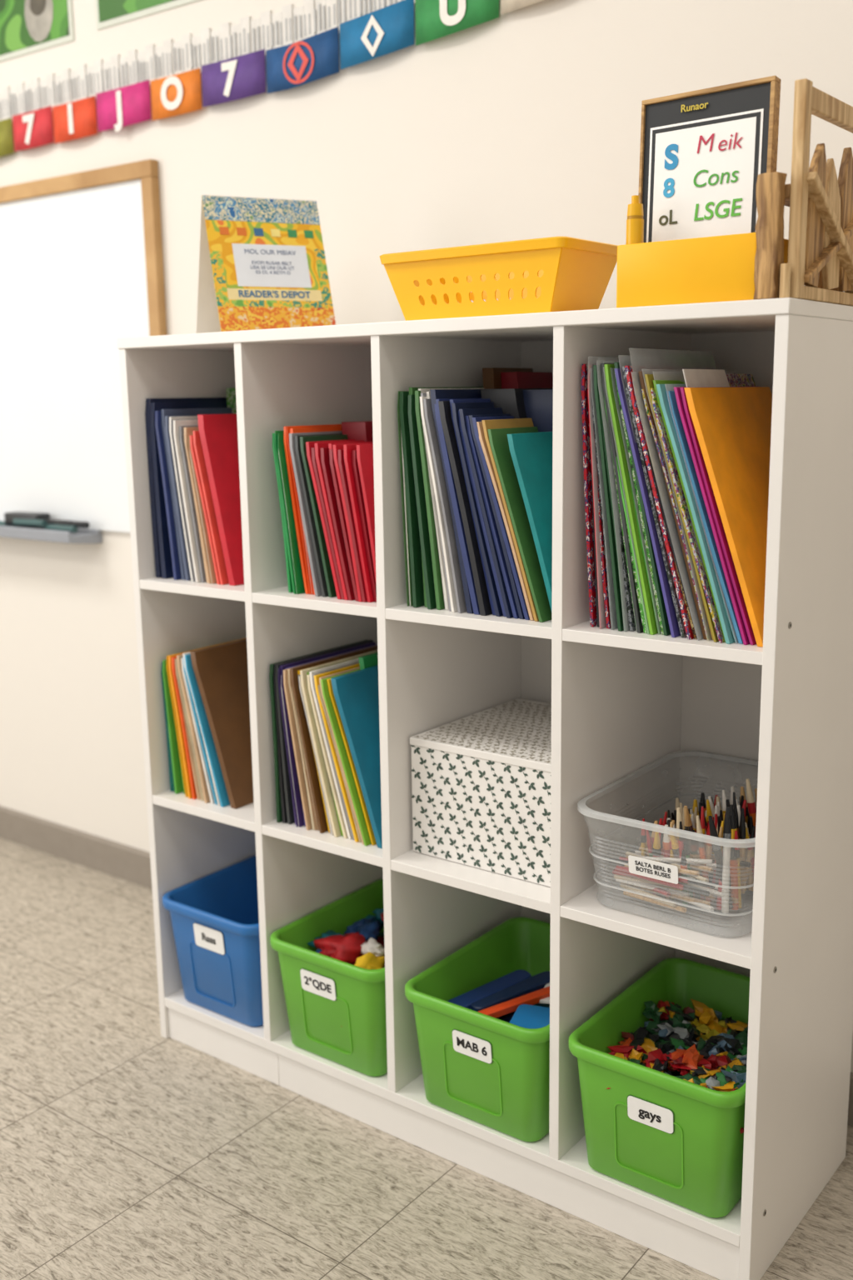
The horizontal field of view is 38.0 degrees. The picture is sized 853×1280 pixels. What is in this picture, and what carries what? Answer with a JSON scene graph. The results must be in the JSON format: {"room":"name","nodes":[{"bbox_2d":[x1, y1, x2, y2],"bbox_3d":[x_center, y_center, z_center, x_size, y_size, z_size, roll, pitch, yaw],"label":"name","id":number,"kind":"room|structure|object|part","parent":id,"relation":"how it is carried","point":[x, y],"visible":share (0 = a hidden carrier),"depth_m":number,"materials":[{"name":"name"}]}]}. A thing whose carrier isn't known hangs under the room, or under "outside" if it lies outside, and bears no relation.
{"room":"school classroom","nodes":[
{"label":"school classroom","id":0,"kind":"room"},
{"bbox_2d":[0,511,89,532],"bbox_3d":[-0.937,-0.286,2.992,0.350,0.038,0.057,8,14,36],"label":"markers","id":1,"kind":"object","parent":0,"point":[17,519],"depth_m":2.97},
{"bbox_2d":[0,0,852,1072],"bbox_3d":[-0.282,-0.726,2.522,6.200,2.800,0.100,8,14,36],"label":"wall","id":2,"kind":"structure","parent":0,"point":[523,123],"depth_m":2.31,"materials":[{"name":"white paint"}]},
{"bbox_2d":[0,0,74,61],"bbox_3d":[-0.917,-1.529,2.777,0.356,0.405,0.008,8,14,36],"label":"poster","id":3,"kind":"object","parent":2,"relation":"attached to","point":[27,27],"visible":1,"depth_m":2.78,"materials":[{"name":"green paper"}]},
{"bbox_2d":[0,159,167,543],"bbox_3d":[-1.262,-0.689,3.162,1.686,0.827,0.097,8,14,36],"label":"whiteboard","id":4,"kind":"object","parent":2,"relation":"attached to","point":[82,271],"visible":0.76,"depth_m":2.87,"materials":[{"name":"plastic"}]},
{"bbox_2d":[0,525,102,543],"bbox_3d":[-1.362,-0.315,3.318,1.420,0.035,0.097,8,14,36],"label":"marker tray","id":5,"kind":"object","parent":4,"relation":"on","point":[92,534],"depth_m":2.92,"materials":[{"name":"metal"}]},
{"bbox_3d":[-1.239,-0.711,3.188,1.686,0.795,0.022,8,14,36],"label":"oak frame","id":6,"kind":"part","parent":4,"relation":"part of","materials":[{"name":"brown wood"}]},
{"bbox_2d":[95,0,199,29],"bbox_3d":[-0.545,-1.484,2.500,0.413,0.398,0.006,8,14,36],"label":"poster","id":7,"kind":"object","parent":2,"relation":"attached to","point":[108,12],"visible":1,"depth_m":2.60,"materials":[{"name":"paper"}]},
{"bbox_2d":[98,0,174,22],"bbox_3d":[-0.547,-1.483,2.498,0.389,0.374,0.001,8,14,36],"label":"picture","id":8,"kind":"object","parent":7,"relation":"attached to","point":[109,11],"depth_m":2.59},
{"bbox_2d":[0,0,415,127],"bbox_3d":[-0.508,-1.204,2.530,1.930,0.155,0.006,8,14,36],"label":"border strip","id":9,"kind":"object","parent":2,"relation":"attached to","point":[291,25],"visible":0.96,"depth_m":2.51,"materials":[{"name":"white paper"}]},
{"bbox_2d":[0,0,544,156],"bbox_3d":[-0.423,-1.126,2.465,1.760,0.146,0.016,8,14,36],"label":"banner","id":10,"kind":"object","parent":2,"relation":"attached to","point":[389,29],"visible":1,"depth_m":2.40,"materials":[{"name":"multicoloured paper"}]},
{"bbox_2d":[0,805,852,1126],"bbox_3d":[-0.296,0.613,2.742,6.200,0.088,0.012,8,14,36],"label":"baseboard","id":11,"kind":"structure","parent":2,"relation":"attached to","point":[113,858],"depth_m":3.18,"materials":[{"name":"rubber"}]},
{"bbox_2d":[0,838,852,1279],"bbox_3d":[-1.522,1.013,1.171,6.200,0.050,4.074,8,14,36],"label":"floor","id":12,"kind":"structure","parent":0,"point":[128,1151],"depth_m":1.91,"materials":[{"name":"tile"}]},
{"bbox_2d":[117,297,852,1279],"bbox_3d":[0.068,0.149,2.003,1.163,1.274,0.379,8,14,36],"label":"cube bookshelf","id":13,"kind":"object","parent":12,"relation":"on","point":[622,702],"visible":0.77,"depth_m":1.82,"materials":[{"name":"white laminate"}]},
{"bbox_2d":[145,388,244,585],"bbox_3d":[-0.312,-0.282,2.198,0.197,0.324,0.300,8,14,36],"label":"folders","id":14,"kind":"object","parent":13,"relation":"on","point":[192,442],"visible":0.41,"depth_m":2.09,"materials":[{"name":"paper"}]},
{"bbox_2d":[160,637,254,809],"bbox_3d":[-0.332,0.134,2.259,0.179,0.266,0.244,8,14,36],"label":"books","id":15,"kind":"object","parent":13,"relation":"in","point":[206,690],"visible":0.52,"depth_m":2.17,"materials":[{"name":"brown paper"}]},
{"bbox_2d":[162,855,263,1026],"bbox_3d":[-0.295,0.552,2.322,0.247,0.204,0.327,8,14,36],"label":"storage bin","id":16,"kind":"object","parent":13,"relation":"in","point":[215,916],"visible":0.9,"depth_m":2.22,"materials":[{"name":"plastic"}]},
{"bbox_3d":[-0.383,0.596,2.212,0.104,0.106,0.011,8,14,36],"label":"embossed panel","id":17,"kind":"part","parent":16,"relation":"part of","materials":[{"name":"plastic"}]},
{"bbox_2d":[195,195,335,333],"bbox_3d":[-0.283,-0.641,2.142,0.204,0.233,0.170,-6,12,-24],"label":"book","id":18,"kind":"object","parent":13,"relation":"on","point":[262,263],"visible":1,"depth_m":2.11,"materials":[{"name":"multicoloured paper"}]},
{"bbox_3d":[-0.262,-0.635,2.105,0.130,0.076,0.001,-6,-7,-24],"label":"white panel","id":19,"kind":"part","parent":18,"relation":"part of","materials":[{"name":"white paper"}]},
{"bbox_2d":[272,420,376,602],"bbox_3d":[-0.084,-0.219,2.011,0.228,0.266,0.276,8,14,36],"label":"books","id":20,"kind":"object","parent":13,"relation":"on","point":[325,473],"visible":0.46,"depth_m":1.90,"materials":[{"name":"red paper"}]},
{"bbox_2d":[269,639,382,848],"bbox_3d":[-0.083,0.158,2.089,0.229,0.276,0.276,8,14,36],"label":"folders","id":21,"kind":"object","parent":13,"relation":"in","point":[325,704],"visible":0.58,"depth_m":2.00,"materials":[{"name":"paper"}]},
{"bbox_2d":[270,878,387,1076],"bbox_3d":[-0.075,0.582,2.161,0.250,0.200,0.334,8,14,36],"label":"storage bin","id":22,"kind":"object","parent":13,"relation":"in","point":[324,994],"visible":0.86,"depth_m":2.05,"materials":[{"name":"plastic"}]},
{"bbox_3d":[-0.165,0.627,2.048,0.104,0.102,0.011,8,14,36],"label":"embossed panel","id":23,"kind":"part","parent":22,"relation":"part of","materials":[{"name":"plastic"}]},
{"bbox_2d":[307,908,384,1026],"bbox_3d":[-0.079,0.561,2.152,0.219,0.155,0.292,8,14,36],"label":"pile","id":24,"kind":"object","parent":22,"relation":"in","point":[362,944],"visible":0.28,"depth_m":2.12,"materials":[{"name":"plastic"}]},
{"bbox_2d":[397,367,553,622],"bbox_3d":[0.155,-0.230,1.843,0.276,0.346,0.306,8,14,36],"label":"folders","id":25,"kind":"object","parent":13,"relation":"on","point":[476,462],"visible":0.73,"depth_m":1.75,"materials":[{"name":"multicoloured paper"}]},
{"bbox_2d":[405,916,550,1141],"bbox_3d":[0.161,0.616,1.983,0.260,0.196,0.338,8,14,36],"label":"storage bin","id":26,"kind":"object","parent":13,"relation":"in","point":[491,1072],"visible":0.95,"depth_m":1.88,"materials":[{"name":"plastic"}]},
{"bbox_3d":[0.069,0.661,1.869,0.104,0.098,0.011,8,14,36],"label":"embossed panel","id":27,"kind":"part","parent":26,"relation":"part of","materials":[{"name":"plastic"}]},
{"bbox_2d":[447,970,549,1028],"bbox_3d":[0.153,0.626,1.970,0.233,0.150,0.203,8,14,36],"label":"blocks","id":28,"kind":"object","parent":26,"relation":"in","point":[517,997],"visible":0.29,"depth_m":1.96,"materials":[{"name":"blue plastic"}]},
{"bbox_2d":[410,698,551,886],"bbox_3d":[0.175,0.229,1.948,0.274,0.186,0.300,8,14,36],"label":"storage box","id":29,"kind":"object","parent":13,"relation":"in","point":[481,781],"visible":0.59,"depth_m":1.85,"materials":[{"name":"cardboard"}]},
{"bbox_3d":[0.174,0.145,1.931,0.274,0.012,0.300,8,14,36],"label":"lid","id":30,"kind":"part","parent":29,"relation":"part of","materials":[{"name":"cardboard"}]},
{"bbox_2d":[417,700,551,762],"bbox_3d":[0.169,0.139,1.928,0.266,0.001,0.286,8,14,36],"label":"lid","id":31,"kind":"object","parent":29,"relation":"on","point":[504,707],"depth_m":1.91,"materials":[{"name":"white cardboard"}]},
{"bbox_2d":[379,235,618,320],"bbox_3d":[0.101,-0.492,1.721,0.306,0.094,0.164,8,14,36],"label":"basket","id":32,"kind":"object","parent":13,"relation":"on","point":[552,273],"visible":0.97,"depth_m":1.66,"materials":[{"name":"yellow plastic"}]},
{"bbox_3d":[0.179,0.097,2.143,1.128,1.194,0.006,8,14,36],"label":"panel","id":33,"kind":"part","parent":13,"relation":"part of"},
{"bbox_2d":[569,957,749,1217],"bbox_3d":[0.394,0.645,1.808,0.261,0.202,0.338,8,14,36],"label":"storage bin","id":34,"kind":"object","parent":13,"relation":"on","point":[678,1141],"visible":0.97,"depth_m":1.70,"materials":[{"name":"plastic"}]},
{"bbox_3d":[0.303,0.690,1.694,0.104,0.104,0.011,8,14,36],"label":"embossed panel","id":35,"kind":"part","parent":34,"relation":"part of","materials":[{"name":"plastic"}]},
{"bbox_2d":[605,998,748,1133],"bbox_3d":[0.391,0.648,1.803,0.248,0.163,0.308,8,14,36],"label":"pile","id":36,"kind":"object","parent":34,"relation":"in","point":[699,1046],"visible":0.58,"depth_m":1.81,"materials":[{"name":"multicoloured plastic"}]},
{"bbox_2d":[577,750,758,916],"bbox_3d":[0.405,0.283,1.766,0.270,0.142,0.356,8,14,36],"label":"clear plastic bin","id":37,"kind":"object","parent":13,"relation":"on","point":[639,866],"visible":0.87,"depth_m":1.65,"materials":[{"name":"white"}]},
{"bbox_2d":[609,778,757,913],"bbox_3d":[0.392,0.271,1.760,0.194,0.154,0.265,8,14,36],"label":"pencils","id":38,"kind":"object","parent":37,"relation":"in","point":[701,861],"visible":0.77,"depth_m":1.69,"materials":[{"name":"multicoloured wood"}]},
{"bbox_2d":[580,354,772,646],"bbox_3d":[0.382,-0.204,1.652,0.262,0.361,0.278,8,14,36],"label":"folders","id":39,"kind":"object","parent":13,"relation":"on","point":[677,452],"visible":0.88,"depth_m":1.57,"materials":[{"name":"multicoloured"}]},
{"bbox_2d":[616,232,788,308],"bbox_3d":[0.346,-0.450,1.530,0.182,0.076,0.132,8,14,36],"label":"organizer box","id":40,"kind":"object","parent":13,"relation":"on","point":[716,268],"visible":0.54,"depth_m":1.48,"materials":[{"name":"yellow plastic"}]},
{"bbox_2d":[625,195,644,244],"bbox_3d":[0.257,-0.480,1.529,0.022,0.128,0.022,8,14,36],"label":"glue bottle","id":41,"kind":"object","parent":40,"relation":"in","point":[635,222],"visible":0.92,"depth_m":1.51,"materials":[{"name":"yellow plastic"}]},
{"bbox_2d":[638,75,781,242],"bbox_3d":[0.338,-0.539,1.506,0.176,0.250,0.038,8,14,36],"label":"framed sign","id":42,"kind":"object","parent":40,"relation":"in","point":[703,152],"visible":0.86,"depth_m":1.49,"materials":[{"name":"white paper"}]},
{"bbox_2d":[754,78,852,306],"bbox_3d":[0.487,-0.526,1.501,0.056,0.234,0.318,8,14,36],"label":"crate","id":43,"kind":"object","parent":13,"relation":"on","point":[821,204],"visible":0.97,"depth_m":1.41,"materials":[{"name":"brown wood"}]}
]}

